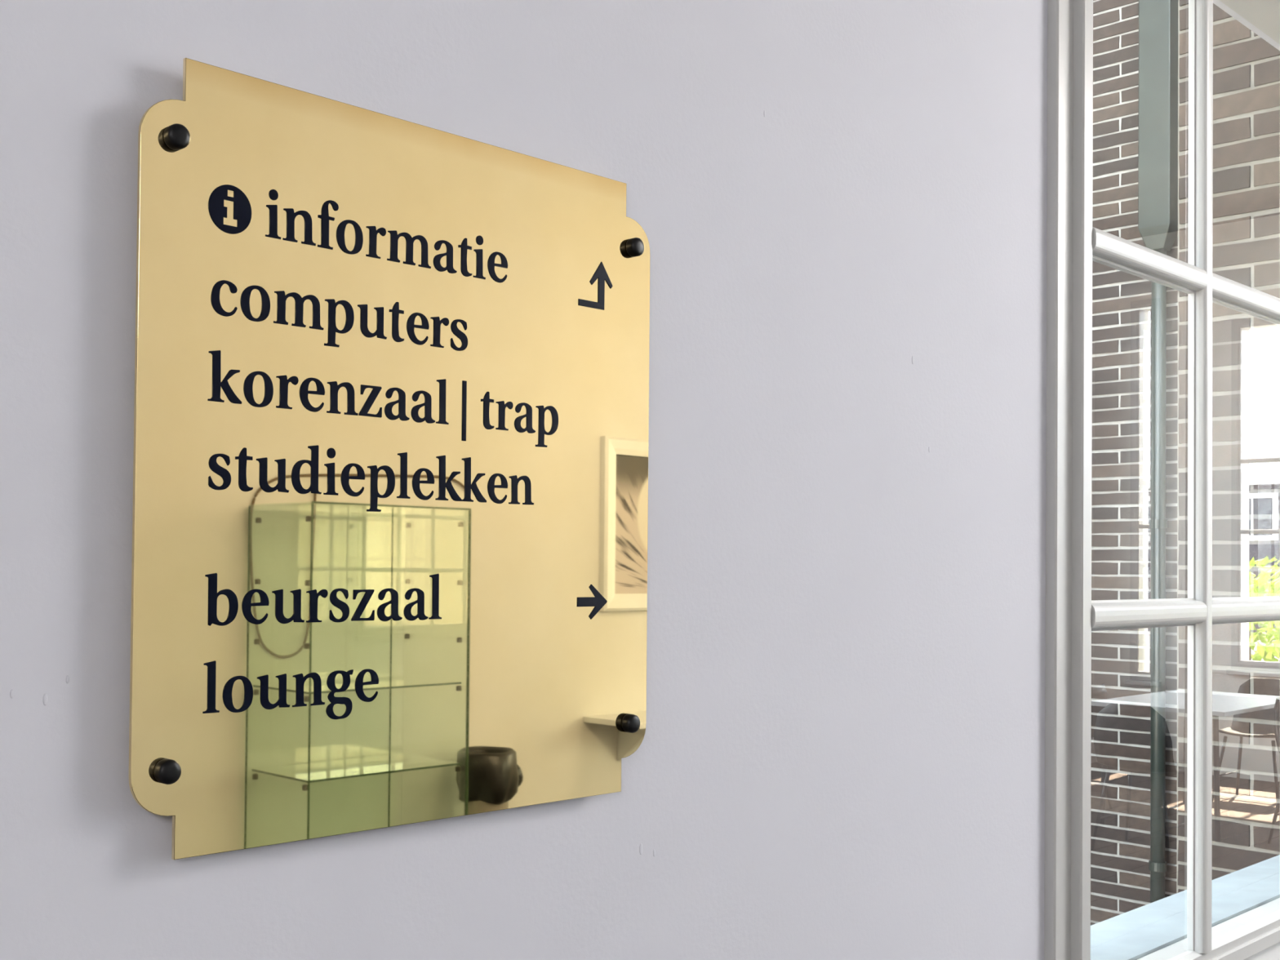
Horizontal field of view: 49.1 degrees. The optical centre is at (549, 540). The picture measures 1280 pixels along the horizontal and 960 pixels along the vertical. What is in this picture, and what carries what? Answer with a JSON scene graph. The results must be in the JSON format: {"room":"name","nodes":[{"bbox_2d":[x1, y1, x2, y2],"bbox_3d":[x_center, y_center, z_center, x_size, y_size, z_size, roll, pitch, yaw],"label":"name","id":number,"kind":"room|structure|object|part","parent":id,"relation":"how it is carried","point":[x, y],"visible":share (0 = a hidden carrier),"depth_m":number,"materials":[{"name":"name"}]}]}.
{"room":"library hallway","nodes":[
{"label":"library hallway","id":0,"kind":"room"},
{"bbox_2d":[0,0,1279,959],"bbox_3d":[2.509,-0.464,3.470,13.600,4.200,0.120,2,-1,-44],"label":"wall","id":1,"kind":"structure","parent":0,"point":[840,206],"depth_m":1.11,"materials":[{"name":"paint"}]},
{"bbox_2d":[128,57,649,859],"bbox_3d":[-0.078,-0.043,0.905,0.414,0.448,0.022,2,-1,-44],"label":"sign","id":2,"kind":"object","parent":1,"relation":"attached to","point":[389,508],"visible":1,"depth_m":0.87,"materials":[{"name":"gold metal"}]},
{"bbox_3d":[-0.210,0.128,0.768,0.014,0.014,0.008,2,-1,-44],"label":"knob","id":3,"kind":"part","parent":2,"relation":"part of","materials":[{"name":"black plastic"}]},
{"bbox_3d":[-0.206,-0.224,0.774,0.014,0.014,0.008,2,-1,-44],"label":"knob","id":4,"kind":"part","parent":2,"relation":"part of","materials":[{"name":"black plastic"}]},
{"bbox_3d":[0.061,0.135,1.025,0.014,0.014,0.008,2,-1,-44],"label":"knob","id":5,"kind":"part","parent":2,"relation":"part of","materials":[{"name":"black plastic"}]},
{"bbox_3d":[0.064,-0.217,1.031,0.014,0.014,0.008,2,-1,-44],"label":"knob","id":6,"kind":"part","parent":2,"relation":"part of","materials":[{"name":"black plastic"}]},
{"bbox_2d":[1044,0,1279,959],"bbox_3d":[1.037,-0.124,2.018,1.471,1.508,0.150,2,-1,-44],"label":"window","id":7,"kind":"structure","parent":1,"relation":"in","point":[1073,243],"depth_m":1.53,"materials":[{"name":"white paint"}]},
{"bbox_3d":[1.013,-0.144,2.043,1.320,1.359,0.080,2,-1,-44],"label":"frame","id":8,"kind":"part","parent":7,"relation":"part of","materials":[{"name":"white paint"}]},
{"bbox_2d":[1090,854,1279,959],"bbox_3d":[0.992,0.539,2.046,1.295,0.045,0.119,2,-1,-44],"label":"window sill","id":9,"kind":"structure","parent":1,"relation":"attached to","point":[1135,934],"depth_m":1.92,"materials":[{"name":"stone"}]},
{"label":"outside","id":10,"kind":"structure","parent":0,"visible":0},
{"bbox_3d":[10.687,2.598,24.963,110.000,0.200,100.000,2,-1,-44],"label":"ground","id":11,"kind":"structure","parent":10,"visible":0},
{"bbox_2d":[1090,0,1177,925],"bbox_3d":[2.087,-2.136,5.293,0.242,8.400,3.080,2,-1,-44],"label":"wall","id":12,"kind":"structure","parent":11,"relation":"on","point":[1122,301],"depth_m":5.07,"materials":[{"name":"brown brick"}]},
{"bbox_2d":[1137,0,1177,902],"bbox_3d":[2.152,-0.642,4.923,0.090,5.400,0.112,2,-1,-44],"label":"downpipe","id":13,"kind":"object","parent":12,"relation":"attached to","point":[1157,115],"visible":0.91,"depth_m":4.90,"materials":[{"name":"grey metal"}]},
{"bbox_2d":[1176,0,1279,893],"bbox_3d":[1.541,-0.484,2.891,0.242,5.000,0.375,2,-1,-44],"label":"wall pier","id":14,"kind":"structure","parent":11,"relation":"on","point":[1246,243],"depth_m":2.85,"materials":[{"name":"brown brick"}]}
]}

